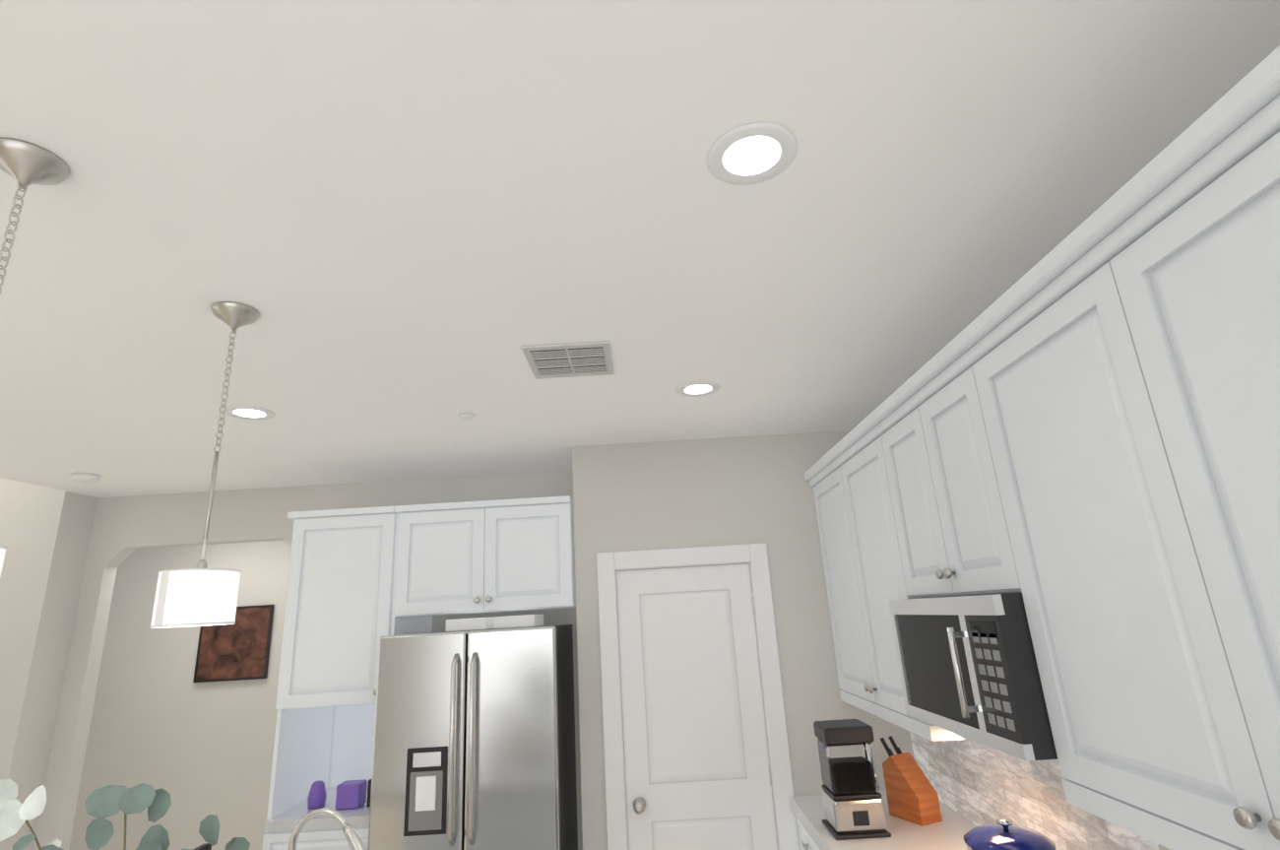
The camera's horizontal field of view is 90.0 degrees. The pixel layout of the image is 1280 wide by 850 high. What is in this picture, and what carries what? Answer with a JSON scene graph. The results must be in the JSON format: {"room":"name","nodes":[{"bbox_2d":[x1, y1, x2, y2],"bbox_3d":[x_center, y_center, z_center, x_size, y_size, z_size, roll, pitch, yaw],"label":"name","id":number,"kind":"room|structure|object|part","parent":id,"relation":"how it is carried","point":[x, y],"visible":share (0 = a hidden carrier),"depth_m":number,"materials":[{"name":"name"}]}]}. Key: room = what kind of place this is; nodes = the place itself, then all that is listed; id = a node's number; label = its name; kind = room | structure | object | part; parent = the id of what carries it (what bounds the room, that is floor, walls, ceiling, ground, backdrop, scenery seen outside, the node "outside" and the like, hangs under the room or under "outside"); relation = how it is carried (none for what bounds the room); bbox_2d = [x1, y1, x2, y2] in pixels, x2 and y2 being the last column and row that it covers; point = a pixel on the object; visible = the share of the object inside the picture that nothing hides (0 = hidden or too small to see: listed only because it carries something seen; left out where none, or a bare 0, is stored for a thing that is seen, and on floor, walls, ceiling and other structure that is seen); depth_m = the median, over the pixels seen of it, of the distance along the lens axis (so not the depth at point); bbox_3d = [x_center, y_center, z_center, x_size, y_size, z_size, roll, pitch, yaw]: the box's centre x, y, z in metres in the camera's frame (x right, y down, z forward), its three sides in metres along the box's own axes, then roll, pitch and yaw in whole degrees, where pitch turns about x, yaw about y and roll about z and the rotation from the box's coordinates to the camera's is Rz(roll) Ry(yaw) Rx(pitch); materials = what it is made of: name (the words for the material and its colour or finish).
{"room":"kitchen","nodes":[
{"label":"kitchen","id":0,"kind":"room"},
{"bbox_2d":[0,477,86,849],"bbox_3d":[-5.131,1.119,3.825,3.230,4.200,0.100,-3,-16,0],"label":"wall","id":1,"kind":"structure","parent":0,"point":[45,532],"depth_m":3.79,"materials":[{"name":"beige paint"}]},
{"bbox_2d":[32,469,582,849],"bbox_3d":[-1.886,1.706,3.859,3.180,2.730,0.100,-3,-16,0],"label":"wall","id":2,"kind":"structure","parent":0,"point":[137,705],"depth_m":3.87,"materials":[{"name":"beige paint"}]},
{"bbox_2d":[192,604,274,682],"bbox_3d":[-3.260,1.754,5.147,0.564,0.564,0.035,-3,-16,0],"label":"framed art","id":3,"kind":"object","parent":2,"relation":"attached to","point":[238,649],"visible":0.81,"depth_m":5.13,"materials":[{"name":"fabric"}]},
{"bbox_2d":[389,495,575,635],"bbox_3d":[-0.791,1.672,3.456,0.959,2.445,0.657,-3,-16,0],"label":"upper cabinet","id":4,"kind":"object","parent":2,"relation":"attached to","point":[485,556],"visible":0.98,"depth_m":3.44,"materials":[{"name":"white wood"}]},
{"bbox_2d":[0,0,1279,497],"bbox_3d":[-2.847,-1.194,1.440,8.280,1.570,9.000,-3,-16,0],"label":"ceiling","id":5,"kind":"structure","parent":0,"point":[408,228],"depth_m":1.51,"materials":[{"name":"paint"}]},
{"bbox_2d":[0,137,70,575],"bbox_3d":[-1.180,-0.097,1.137,0.180,0.890,0.180,-3,-16,0],"label":"pendant light","id":6,"kind":"object","parent":5,"relation":"hanging from","point":[24,163],"visible":1,"depth_m":1.23,"materials":[{"name":"white metal"}]},
{"bbox_3d":[-1.159,0.264,1.031,0.180,0.137,0.180,-3,-16,0],"label":"lamp shade","id":7,"kind":"part","parent":6,"relation":"part of","materials":[{"name":"white fabric"}]},
{"bbox_2d":[71,472,99,482],"bbox_3d":[-3.129,0.300,3.611,0.120,0.036,0.120,-3,-16,0],"label":"smoke detector","id":8,"kind":"object","parent":5,"relation":"attached to","point":[85,478],"visible":1,"depth_m":3.58,"materials":[{"name":"white plastic"}]},
{"bbox_2d":[149,301,259,628],"bbox_3d":[-1.171,0.089,1.770,0.180,0.890,0.181,-3,-16,0],"label":"pendant light","id":9,"kind":"object","parent":5,"relation":"hanging from","point":[201,594],"visible":0.98,"depth_m":1.62,"materials":[{"name":"white fabric"}]},
{"bbox_3d":[-1.150,0.450,1.664,0.180,0.137,0.181,-3,-16,0],"label":"lamp shade","id":10,"kind":"part","parent":9,"relation":"part of","materials":[{"name":"white fabric"}]},
{"bbox_2d":[223,405,274,420],"bbox_3d":[-1.684,-0.050,2.761,0.190,0.007,0.190,-3,-16,0],"label":"recessed light","id":11,"kind":"object","parent":5,"relation":"in","point":[256,414],"visible":0.94,"depth_m":2.75,"materials":[{"name":"white"}]},
{"bbox_2d":[459,412,473,420],"bbox_3d":[-0.802,-0.036,2.959,0.064,0.022,0.064,-3,-16,0],"label":"detector","id":12,"kind":"object","parent":5,"relation":"attached to","point":[466,416],"visible":0.96,"depth_m":2.94,"materials":[{"name":"white plastic"}]},
{"bbox_2d":[521,341,613,379],"bbox_3d":[-0.261,-0.237,2.401,0.310,0.012,0.310,-3,-16,0],"label":"ceiling vent","id":13,"kind":"object","parent":5,"relation":"in","point":[569,359],"visible":1,"depth_m":2.37,"materials":[{"name":"white metal"}]},
{"bbox_2d":[676,381,719,396],"bbox_3d":[0.253,-0.155,2.792,0.190,0.007,0.190,-3,-16,0],"label":"recessed light","id":14,"kind":"object","parent":5,"relation":"in","point":[695,389],"visible":1,"depth_m":2.78,"materials":[{"name":"white"}]},
{"bbox_2d":[706,122,797,185],"bbox_3d":[0.239,-0.573,1.367,0.190,0.007,0.190,-3,-16,0],"label":"recessed light","id":15,"kind":"object","parent":5,"relation":"in","point":[766,145],"visible":1,"depth_m":1.36,"materials":[{"name":"white"}]},
{"bbox_2d":[572,430,914,849],"bbox_3d":[0.517,1.395,3.282,1.650,2.730,0.100,-3,-16,0],"label":"wall","id":16,"kind":"structure","parent":0,"point":[693,492],"depth_m":3.44,"materials":[{"name":"beige paint"}]},
{"bbox_2d":[596,543,800,849],"bbox_3d":[0.283,1.690,3.170,0.910,2.128,0.155,-3,-16,0],"label":"door frame","id":17,"kind":"structure","parent":16,"relation":"in","point":[753,555],"depth_m":3.25,"materials":[{"name":"white wood"}]},
{"bbox_3d":[-0.003,1.837,3.084,0.064,0.064,0.066,-3,-16,0],"label":"knob","id":18,"kind":"part","parent":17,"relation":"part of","materials":[{"name":"silver metal"}]},
{"bbox_2d":[616,563,777,849],"bbox_3d":[0.286,1.735,3.162,0.714,2.020,0.038,-3,-16,0],"label":"pantry door","id":19,"kind":"structure","parent":17,"relation":"attached to","point":[697,769],"depth_m":3.23,"materials":[{"name":"white wood"}]},
{"bbox_2d":[997,590,1022,593],"bbox_3d":[1.357,0.629,0.848,0.100,2.730,9.000,-3,-16,0],"label":"wall","id":20,"kind":"structure","parent":0,"point":[1009,592],"depth_m":2.25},
{"bbox_2d":[807,415,953,741],"bbox_3d":[1.136,0.676,2.835,0.327,1.125,1.142,-3,-16,0],"label":"upper cabinet","id":21,"kind":"object","parent":20,"relation":"attached to","point":[860,533],"depth_m":2.80,"materials":[{"name":"white wood"}]},
{"bbox_2d":[882,348,1020,590],"bbox_3d":[1.111,0.202,2.061,0.327,0.650,0.735,-3,-16,0],"label":"upper cabinet","id":22,"kind":"object","parent":20,"relation":"attached to","point":[941,472],"depth_m":1.99,"materials":[{"name":"white wood"}]},
{"bbox_2d":[878,557,1055,761],"bbox_3d":[1.103,0.667,1.924,0.399,0.452,0.727,-3,-16,0],"label":"microwave","id":23,"kind":"object","parent":20,"relation":"attached to","point":[963,670],"depth_m":1.77,"materials":[{"name":"silver metal"}]},
{"bbox_2d":[910,731,1159,849],"bbox_3d":[1.321,0.960,1.193,0.008,0.506,4.128,-3,-16,0],"label":"backsplash","id":24,"kind":"structure","parent":20,"relation":"attached to","point":[975,783],"depth_m":2.29,"materials":[{"name":"stone"}]},
{"bbox_2d":[964,80,1279,849],"bbox_3d":[1.112,0.162,1.085,0.327,1.125,1.284,-3,-16,0],"label":"upper cabinet","id":25,"kind":"object","parent":20,"relation":"attached to","point":[1073,435],"depth_m":1.17,"materials":[{"name":"white wood"}]},
{"bbox_3d":[-2.648,2.201,0.441,8.280,0.060,9.000,-3,-16,0],"label":"floor","id":26,"kind":"structure","parent":0,"visible":0},
{"bbox_2d":[192,842,211,849],"bbox_3d":[-1.788,2.295,2.642,0.400,0.905,0.400,-3,-16,0],"label":"dining chair","id":27,"kind":"object","parent":26,"relation":"on","point":[206,846],"visible":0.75,"depth_m":2.92,"materials":[{"name":"grey"}]},
{"bbox_2d":[261,506,396,849],"bbox_3d":[-1.561,1.716,3.454,0.585,2.445,0.657,-3,-16,0],"label":"tall cabinet","id":28,"kind":"object","parent":26,"relation":"on","point":[337,622],"visible":0.52,"depth_m":3.37,"materials":[{"name":"wood"}]},
{"bbox_2d":[307,778,371,809],"bbox_3d":[-1.511,1.884,3.274,0.399,0.124,0.110,-5,-16,6],"label":"decor","id":29,"kind":"object","parent":28,"relation":"in","point":[351,794],"visible":0.83,"depth_m":3.25,"materials":[{"name":"purple plastic"}]},
{"bbox_2d":[367,624,577,849],"bbox_3d":[-0.796,1.960,3.237,0.867,1.770,0.842,-3,-16,0],"label":"refrigerator","id":30,"kind":"object","parent":26,"relation":"on","point":[474,743],"visible":1,"depth_m":3.01,"materials":[{"name":"silver metal"}]},
{"bbox_2d":[445,617,491,631],"bbox_3d":[-0.895,1.069,3.438,0.210,0.059,0.300,-3,-16,0],"label":"box","id":31,"kind":"object","parent":30,"relation":"on","point":[476,623],"depth_m":3.30,"materials":[{"name":"white cardboard"}]},
{"bbox_2d":[491,614,543,628],"bbox_3d":[-0.645,1.055,3.439,0.210,0.059,0.300,-3,-16,0],"label":"box","id":32,"kind":"object","parent":30,"relation":"on","point":[509,621],"depth_m":3.30,"materials":[{"name":"white cardboard"}]},
{"bbox_2d":[796,818,818,849],"bbox_3d":[1.070,2.097,2.450,0.625,0.853,1.081,-3,-16,0],"label":"base cabinet","id":33,"kind":"object","parent":26,"relation":"on","point":[804,839],"depth_m":2.92,"materials":[{"name":"white wood"}]},
{"bbox_2d":[790,790,975,849],"bbox_3d":[1.015,1.231,1.118,0.631,0.060,4.128,-3,-16,0],"label":"countertop","id":34,"kind":"structure","parent":33,"relation":"on","point":[948,833],"depth_m":2.55,"materials":[{"name":"white stone"}]},
{"bbox_2d":[813,718,891,839],"bbox_3d":[0.864,1.454,2.657,0.216,0.395,0.224,-3,-16,0],"label":"coffee maker","id":35,"kind":"object","parent":34,"relation":"on","point":[853,804],"visible":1,"depth_m":2.58,"materials":[{"name":"black plastic"}]},
{"bbox_2d":[880,735,942,825],"bbox_3d":[1.148,1.513,2.745,0.110,0.300,0.194,4,-18,-24],"label":"knife block","id":36,"kind":"object","parent":34,"relation":"on","point":[912,795],"visible":1,"depth_m":2.70,"materials":[{"name":"wood"},{"name":"black plastic"}]},
{"bbox_2d":[963,818,1056,849],"bbox_3d":[1.126,1.296,1.948,0.248,0.168,0.316,-3,-16,0],"label":"pot","id":37,"kind":"object","parent":34,"relation":"on","point":[1004,834],"visible":1,"depth_m":1.92,"materials":[{"name":"blue ceramic"}]},
{"bbox_2d":[1157,843,1170,849],"bbox_3d":[1.192,1.046,1.261,0.144,0.354,0.419,-3,-16,0],"label":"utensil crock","id":38,"kind":"object","parent":34,"relation":"on","point":[1161,847],"visible":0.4,"depth_m":1.39,"materials":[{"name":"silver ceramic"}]},
{"bbox_3d":[-0.990,1.609,0.488,1.359,0.914,3.200,-3,-16,0],"label":"kitchen island","id":39,"kind":"object","parent":26,"relation":"on","visible":0},
{"bbox_2d":[288,808,367,849],"bbox_3d":[-0.875,1.281,1.725,0.316,0.397,0.255,-3,-16,0],"label":"faucet","id":40,"kind":"object","parent":39,"relation":"on","point":[353,839],"visible":1,"depth_m":1.85,"materials":[{"name":"silver metal"}]},
{"bbox_3d":[-0.895,1.169,0.689,0.544,0.030,0.544,-3,-16,0],"label":"wood tray","id":41,"kind":"object","parent":39,"relation":"on","visible":0},
{"bbox_2d":[0,777,250,849],"bbox_3d":[-0.825,0.890,0.973,0.571,0.654,0.176,-3,-16,0],"label":"plant","id":42,"kind":"object","parent":41,"relation":"on","point":[101,802],"visible":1,"depth_m":1.06,"materials":[{"name":"green plant"}]}
]}

